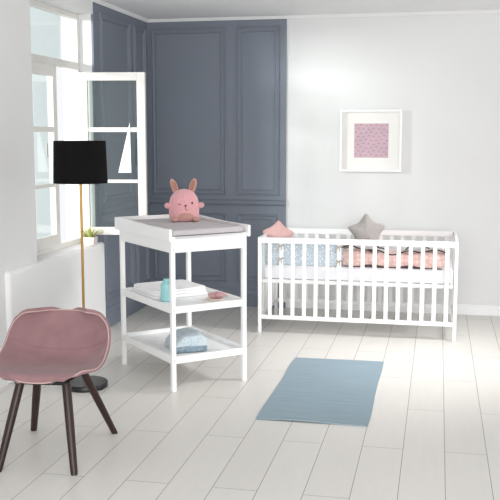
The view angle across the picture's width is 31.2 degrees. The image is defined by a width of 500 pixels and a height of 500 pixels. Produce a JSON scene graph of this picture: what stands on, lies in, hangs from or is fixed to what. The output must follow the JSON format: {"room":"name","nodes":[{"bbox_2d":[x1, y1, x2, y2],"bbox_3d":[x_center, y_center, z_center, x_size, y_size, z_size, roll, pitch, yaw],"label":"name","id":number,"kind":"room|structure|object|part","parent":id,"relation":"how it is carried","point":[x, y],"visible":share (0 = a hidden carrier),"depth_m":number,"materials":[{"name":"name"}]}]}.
{"room":"children's room","nodes":[
{"label":"children's room","id":0,"kind":"room"},
{"bbox_2d":[0,0,94,388],"bbox_3d":[-1.611,-0.408,5.172,0.250,2.490,6.250,2,7,12],"label":"wall","id":1,"kind":"structure","parent":0,"point":[18,231],"depth_m":5.51,"materials":[{"name":"white paint"}]},
{"bbox_2d":[5,242,105,382],"bbox_3d":[-1.419,0.370,6.177,0.298,0.690,1.585,2,7,12],"label":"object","id":2,"kind":"object","parent":1,"relation":"attached to","point":[55,280],"visible":0.46,"depth_m":6.08,"materials":[{"name":"white paint"}]},
{"bbox_2d":[76,227,103,244],"bbox_3d":[-1.201,-0.113,6.670,0.211,0.142,0.174,5,9,36],"label":"potted plant","id":3,"kind":"object","parent":2,"relation":"on","point":[90,239],"visible":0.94,"depth_m":6.62,"materials":[{"name":"green plant"}]},
{"bbox_3d":[-1.190,-0.069,6.651,0.094,0.060,0.075,2,7,12],"label":"pot","id":4,"kind":"part","parent":3,"relation":"part of","materials":[{"name":"ceramic"}]},
{"bbox_2d":[30,0,147,255],"bbox_3d":[-1.141,-0.830,6.182,0.556,1.690,1.110,2,7,12],"label":"window","id":5,"kind":"structure","parent":1,"relation":"in","point":[42,65],"depth_m":6.57,"materials":[{"name":"white paint"}]},
{"bbox_3d":[-1.392,-0.686,6.184,0.034,0.102,0.024,2,7,12],"label":"handle","id":6,"kind":"part","parent":5,"relation":"part of","materials":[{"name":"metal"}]},
{"bbox_2d":[118,123,130,172],"bbox_3d":[-0.928,-0.757,6.615,0.097,0.370,0.002,0,7,2],"label":"pennant","id":7,"kind":"object","parent":5,"relation":"hanging from","point":[125,165],"visible":1,"depth_m":6.62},
{"bbox_2d":[91,2,150,326],"bbox_3d":[-1.023,-0.685,7.330,0.040,2.490,1.250,2,7,12],"label":"panelling","id":8,"kind":"object","parent":1,"relation":"attached to","point":[118,39],"visible":0.71,"depth_m":7.16,"materials":[{"name":"blue paint"}]},
{"bbox_3d":[-1.053,-1.112,7.112,0.015,1.432,0.660,2,7,12],"label":"panel moulding","id":9,"kind":"part","parent":8,"relation":"part of","materials":[{"name":"blue stone"}]},
{"bbox_3d":[-1.053,0.059,7.262,0.015,0.600,0.660,2,7,12],"label":"panel moulding","id":10,"kind":"part","parent":8,"relation":"part of","materials":[{"name":"paint"}]},
{"bbox_3d":[-1.006,-0.363,7.412,0.024,0.050,1.165,2,7,12],"label":"chair rail","id":11,"kind":"part","parent":8,"relation":"part of","materials":[{"name":"grey paint"}]},
{"bbox_3d":[-1.008,0.469,7.519,0.020,0.152,1.165,2,7,12],"label":"baseboard","id":12,"kind":"part","parent":8,"relation":"part of","materials":[{"name":"blue stone"}]},
{"bbox_3d":[-0.934,-1.185,7.675,0.015,1.432,0.300,2,7,12],"label":"panel moulding","id":13,"kind":"part","parent":8,"relation":"part of","materials":[{"name":"blue stone"}]},
{"bbox_3d":[-0.934,-0.013,7.825,0.015,0.600,0.300,2,7,12],"label":"panel moulding","id":14,"kind":"part","parent":8,"relation":"part of","materials":[{"name":"grey paint"}]},
{"bbox_2d":[89,0,499,21],"bbox_3d":[1.514,-1.533,4.246,6.216,0.022,6.016,2,7,12],"label":"crown molding","id":15,"kind":"structure","parent":1,"relation":"attached to","point":[100,2],"depth_m":7.40,"materials":[{"name":"white paint"}]},
{"bbox_2d":[0,305,499,499],"bbox_3d":[1.195,0.968,4.472,6.800,0.060,6.900,2,7,12],"label":"floor","id":16,"kind":"structure","parent":0,"point":[432,432],"depth_m":4.66,"materials":[{"name":"laminate"}]},
{"bbox_2d":[0,307,117,475],"bbox_3d":[-0.926,0.630,4.241,0.526,0.668,0.595,1,7,6],"label":"shell chair","id":17,"kind":"object","parent":16,"relation":"on","point":[42,345],"visible":1,"depth_m":4.31,"materials":[{"name":"pink plastic"}]},
{"bbox_3d":[-1.088,0.790,4.064,0.042,0.395,0.188,5,9,34],"label":"leg","id":18,"kind":"part","parent":17,"relation":"part of","materials":[{"name":"brown wood"}]},
{"bbox_3d":[-1.064,0.741,4.452,0.042,0.395,0.263,-3,8,-22],"label":"leg","id":19,"kind":"part","parent":17,"relation":"part of","materials":[{"name":"brown wood"}]},
{"bbox_3d":[-0.930,0.587,4.203,0.260,0.020,0.280,1,7,6],"label":"under frame","id":20,"kind":"part","parent":17,"relation":"part of","materials":[{"name":"black metal"}]},
{"bbox_3d":[-0.810,0.794,4.035,0.042,0.395,0.188,-3,8,-22],"label":"leg","id":21,"kind":"part","parent":17,"relation":"part of","materials":[{"name":"brown wood"}]},
{"bbox_3d":[-0.750,0.745,4.419,0.042,0.395,0.263,5,9,34],"label":"leg","id":22,"kind":"part","parent":17,"relation":"part of","materials":[{"name":"brown wood"}]},
{"bbox_2d":[53,141,107,392],"bbox_3d":[-0.988,0.094,5.285,0.314,1.466,0.314,-1,7,-5],"label":"floor lamp","id":23,"kind":"object","parent":16,"relation":"on","point":[74,162],"visible":0.88,"depth_m":5.09,"materials":[{"name":"black fabric"}]},
{"bbox_3d":[-0.988,-0.512,5.207,0.314,0.244,0.314,2,7,12],"label":"lamp shade","id":24,"kind":"part","parent":23,"relation":"part of","materials":[{"name":"black fabric"}]},
{"bbox_2d":[115,214,250,391],"bbox_3d":[-0.437,0.293,5.657,0.544,0.976,0.805,-4,9,-31],"label":"table","id":25,"kind":"object","parent":16,"relation":"on","point":[152,342],"visible":0.82,"depth_m":5.44,"materials":[{"name":"white paint"}]},
{"bbox_3d":[-0.828,0.307,5.843,0.027,0.900,0.027,-4,9,-31],"label":"leg","id":26,"kind":"part","parent":25,"relation":"part of","materials":[{"name":"white paint"}]},
{"bbox_2d":[161,278,169,301],"bbox_3d":[-0.515,0.244,5.518,0.072,0.140,0.072,-4,9,-31],"label":"lotion bottle","id":27,"kind":"object","parent":25,"relation":"on","point":[165,285],"visible":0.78,"depth_m":5.49,"materials":[{"name":"teal plastic"}]},
{"bbox_2d":[133,279,207,299],"bbox_3d":[-0.505,0.250,5.789,0.418,0.059,0.360,-4,9,-31],"label":"folded towel","id":28,"kind":"object","parent":25,"relation":"on","point":[184,288],"visible":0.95,"depth_m":5.69,"materials":[{"name":"beige fabric"}]},
{"bbox_3d":[-0.450,0.387,5.223,0.027,0.900,0.027,-4,9,-31],"label":"leg","id":29,"kind":"part","parent":25,"relation":"part of","materials":[{"name":"white paint"}]},
{"bbox_2d":[130,331,234,355],"bbox_3d":[-0.433,0.601,5.690,0.500,0.012,0.749,-4,9,-31],"label":"shelf","id":30,"kind":"object","parent":25,"relation":"attached to","point":[152,342],"depth_m":5.64,"materials":[{"name":"white paint"}]},
{"bbox_2d":[132,291,232,305],"bbox_3d":[-0.433,0.303,5.652,0.500,0.012,0.749,-4,9,-31],"label":"shelf","id":31,"kind":"object","parent":25,"relation":"attached to","point":[200,300],"depth_m":5.50,"materials":[{"name":"white paint"}]},
{"bbox_2d":[165,328,207,352],"bbox_3d":[-0.398,0.553,5.552,0.228,0.115,0.248,-2,8,-18],"label":"folded blanket","id":32,"kind":"object","parent":25,"relation":"on","point":[187,339],"visible":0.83,"depth_m":5.46,"materials":[{"name":"blue fabric"}]},
{"bbox_2d":[133,217,243,235],"bbox_3d":[-0.431,-0.156,5.590,0.500,0.048,0.738,-4,9,-31],"label":"mat","id":33,"kind":"object","parent":25,"relation":"on","point":[203,226],"visible":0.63,"depth_m":5.38,"materials":[{"name":"grey fabric"}]},
{"bbox_2d":[164,178,203,221],"bbox_3d":[-0.419,-0.319,5.695,0.255,0.271,0.178,-1,7,-11],"label":"plush bunny","id":34,"kind":"object","parent":33,"relation":"on","point":[183,205],"visible":1,"depth_m":5.66},
{"bbox_3d":[-0.519,-0.279,5.677,0.050,0.043,0.037,-3,8,-23],"label":"arm","id":35,"kind":"part","parent":34,"relation":"part of"},
{"bbox_3d":[-0.317,-0.284,5.716,0.050,0.043,0.037,0,7,1],"label":"arm","id":36,"kind":"part","parent":34,"relation":"part of"},
{"bbox_3d":[-0.416,0.276,6.089,0.027,0.900,0.027,-4,9,-31],"label":"leg","id":37,"kind":"part","parent":25,"relation":"part of","materials":[{"name":"white paint"}]},
{"bbox_2d":[205,297,222,300],"bbox_3d":[-0.223,0.305,5.545,0.114,0.012,0.082,0,7,0],"label":"wooden dish","id":38,"kind":"object","parent":25,"relation":"on","point":[209,298],"visible":1,"depth_m":5.54,"materials":[{"name":"brown wood"}]},
{"bbox_2d":[208,291,227,297],"bbox_3d":[-0.199,0.278,5.569,0.121,0.042,0.069,2,8,13],"label":"washcloth","id":39,"kind":"object","parent":38,"relation":"on","point":[217,294],"visible":1,"depth_m":5.55,"materials":[{"name":"fabric"}]},
{"bbox_3d":[-0.039,0.355,5.469,0.027,0.900,0.027,-4,9,-31],"label":"leg","id":40,"kind":"part","parent":25,"relation":"part of","materials":[{"name":"white paint"}]},
{"bbox_2d":[256,357,383,426],"bbox_3d":[0.459,0.818,5.350,0.596,0.014,1.345,2,7,12],"label":"rug","id":41,"kind":"object","parent":16,"relation":"on","point":[329,391],"visible":1,"depth_m":5.21,"materials":[{"name":"fabric"}]},
{"bbox_2d":[258,228,458,340],"bbox_3d":[0.858,0.240,7.013,1.478,0.735,0.735,2,7,12],"label":"crib","id":42,"kind":"object","parent":16,"relation":"on","point":[268,298],"visible":0.9,"depth_m":6.70,"materials":[{"name":"white paint"}]},
{"bbox_3d":[0.074,0.265,6.816,0.026,0.735,0.026,2,7,12],"label":"corner post","id":43,"kind":"part","parent":42,"relation":"part of","materials":[{"name":"white paint"}]},
{"bbox_3d":[0.147,0.464,7.192,0.022,0.032,0.683,2,7,12],"label":"rail","id":44,"kind":"part","parent":42,"relation":"part of","materials":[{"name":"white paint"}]},
{"bbox_3d":[0.220,0.177,7.505,0.026,0.735,0.026,2,7,12],"label":"corner post","id":45,"kind":"part","parent":42,"relation":"part of","materials":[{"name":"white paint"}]},
{"bbox_2d":[263,221,293,237],"bbox_3d":[0.222,-0.112,7.028,0.243,0.235,0.084,-1,7,-6],"label":"cushion","id":46,"kind":"object","parent":42,"relation":"in","point":[278,229],"visible":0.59,"depth_m":7.00,"materials":[{"name":"pink fabric"}]},
{"bbox_3d":[0.785,0.527,6.700,1.426,0.032,0.022,2,7,12],"label":"rail","id":47,"kind":"part","parent":42,"relation":"part of","materials":[{"name":"white paint"}]},
{"bbox_3d":[0.790,0.250,6.689,1.418,0.029,0.016,2,7,12],"label":"rail","id":48,"kind":"part","parent":42,"relation":"part of","materials":[{"name":"white paint"}]},
{"bbox_3d":[0.785,-0.057,6.625,1.426,0.043,0.022,2,7,12],"label":"rail","id":49,"kind":"part","parent":42,"relation":"part of","materials":[{"name":"white paint"}]},
{"bbox_2d":[264,255,452,283],"bbox_3d":[0.858,0.141,7.000,1.410,0.107,0.667,2,7,12],"label":"mattress","id":50,"kind":"object","parent":42,"relation":"on","point":[440,279],"visible":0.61,"depth_m":6.67,"materials":[{"name":"white fabric"}]},
{"bbox_2d":[265,243,341,267],"bbox_3d":[0.387,0.032,6.746,0.628,0.178,0.196,4,8,27],"label":"bumper cover","id":51,"kind":"object","parent":50,"relation":"on","point":[333,261],"visible":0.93,"depth_m":6.74,"materials":[{"name":"blue fabric"}]},
{"bbox_2d":[343,249,444,269],"bbox_3d":[1.075,0.067,6.639,0.767,0.128,0.078,2,7,12],"label":"bumper cover","id":52,"kind":"object","parent":50,"relation":"on","point":[356,253],"visible":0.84,"depth_m":6.61,"materials":[{"name":"pink fabric"}]},
{"bbox_3d":[1.148,0.053,6.927,0.723,0.083,0.485,2,7,12],"label":"quilt","id":53,"kind":"object","parent":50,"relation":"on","visible":0},
{"bbox_2d":[348,214,384,248],"bbox_3d":[0.904,-0.145,6.955,0.283,0.274,0.096,0,7,3],"label":"cushion","id":54,"kind":"object","parent":53,"relation":"on","point":[366,229],"visible":0.79,"depth_m":6.92,"materials":[{"name":"grey fabric"}]},
{"bbox_2d":[341,245,444,254],"bbox_3d":[1.091,-0.019,6.718,0.789,0.115,0.260,2,7,12],"label":"blanket","id":55,"kind":"object","parent":53,"relation":"on","point":[368,248],"visible":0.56,"depth_m":6.61,"materials":[{"name":"grey fabric"}]},
{"bbox_3d":[0.930,0.438,7.388,1.426,0.032,0.022,2,7,12],"label":"rail","id":56,"kind":"part","parent":42,"relation":"part of","materials":[{"name":"white paint"}]},
{"bbox_3d":[0.930,-0.145,7.313,1.426,0.043,0.022,2,7,12],"label":"rail","id":57,"kind":"part","parent":42,"relation":"part of","materials":[{"name":"white paint"}]},
{"bbox_3d":[1.641,0.215,7.209,0.026,0.735,0.026,2,7,12],"label":"corner post","id":58,"kind":"part","parent":42,"relation":"part of","materials":[{"name":"white paint"}]},
{"bbox_3d":[1.495,0.303,6.521,0.026,0.735,0.026,2,7,12],"label":"corner post","id":59,"kind":"part","parent":42,"relation":"part of","materials":[{"name":"white paint"}]},
{"bbox_3d":[1.568,-0.082,6.821,0.022,0.043,0.683,2,7,12],"label":"rail","id":60,"kind":"part","parent":42,"relation":"part of","materials":[{"name":"white paint"}]},
{"bbox_2d":[101,0,499,18],"bbox_3d":[1.408,-1.602,4.303,6.450,0.100,6.500,2,7,12],"label":"ceiling","id":61,"kind":"structure","parent":0,"point":[149,9],"depth_m":6.96,"materials":[{"name":"white paint"}]},
{"bbox_2d":[286,13,499,305],"bbox_3d":[2.652,-0.686,7.333,5.200,2.490,0.234,2,7,12],"label":"wall","id":62,"kind":"structure","parent":0,"point":[443,71],"depth_m":7.47,"materials":[{"name":"white paint"}]},
{"bbox_2d":[147,19,286,307],"bbox_3d":[-0.272,-0.762,7.922,1.232,2.490,0.274,2,7,12],"label":"panelling","id":63,"kind":"object","parent":62,"relation":"attached to","point":[217,90],"visible":0.67,"depth_m":7.77,"materials":[{"name":"blue paint"}]},
{"bbox_3d":[-0.532,-1.200,7.796,0.662,1.432,0.015,2,7,12],"label":"panel moulding","id":64,"kind":"part","parent":63,"relation":"part of","materials":[{"name":"blue stone"}]},
{"bbox_3d":[-0.532,-0.029,7.947,0.662,0.600,0.015,2,7,12],"label":"panel moulding","id":65,"kind":"part","parent":63,"relation":"part of","materials":[{"name":"grey paint"}]},
{"bbox_3d":[-0.298,-0.419,7.842,1.232,0.050,0.024,2,7,12],"label":"chair rail","id":66,"kind":"part","parent":63,"relation":"part of","materials":[{"name":"blue stone"}]},
{"bbox_3d":[-0.297,0.413,7.951,1.232,0.152,0.020,2,7,12],"label":"baseboard","id":67,"kind":"part","parent":63,"relation":"part of","materials":[{"name":"white wood"}]},
{"bbox_3d":[0.058,-0.013,7.824,0.352,0.600,0.015,2,7,12],"label":"panel moulding","id":68,"kind":"part","parent":63,"relation":"part of","materials":[{"name":"grey paint"}]},
{"bbox_3d":[0.069,-1.184,7.671,0.373,1.432,0.015,2,7,12],"label":"panel moulding","id":69,"kind":"part","parent":63,"relation":"part of","materials":[{"name":"blue stone"}]},
{"bbox_2d":[339,109,402,171],"bbox_3d":[1.012,-0.915,7.496,0.516,0.516,0.066,2,7,12],"label":"picture frame","id":70,"kind":"object","parent":62,"relation":"attached to","point":[370,139],"visible":1,"depth_m":7.50,"materials":[{"name":"white paint"}]},
{"bbox_2d":[354,124,388,157],"bbox_3d":[1.016,-0.916,7.504,0.284,0.284,0.002,2,7,12],"label":"print","id":71,"kind":"object","parent":70,"relation":"attached to","point":[370,140],"depth_m":7.50,"materials":[{"name":"pink paper"}]},
{"bbox_2d":[285,298,499,315],"bbox_3d":[2.741,0.526,7.342,4.966,0.084,0.016,2,7,12],"label":"baseboard","id":72,"kind":"structure","parent":62,"relation":"attached to","point":[464,309],"depth_m":7.59,"materials":[{"name":"white paint"}]}
]}

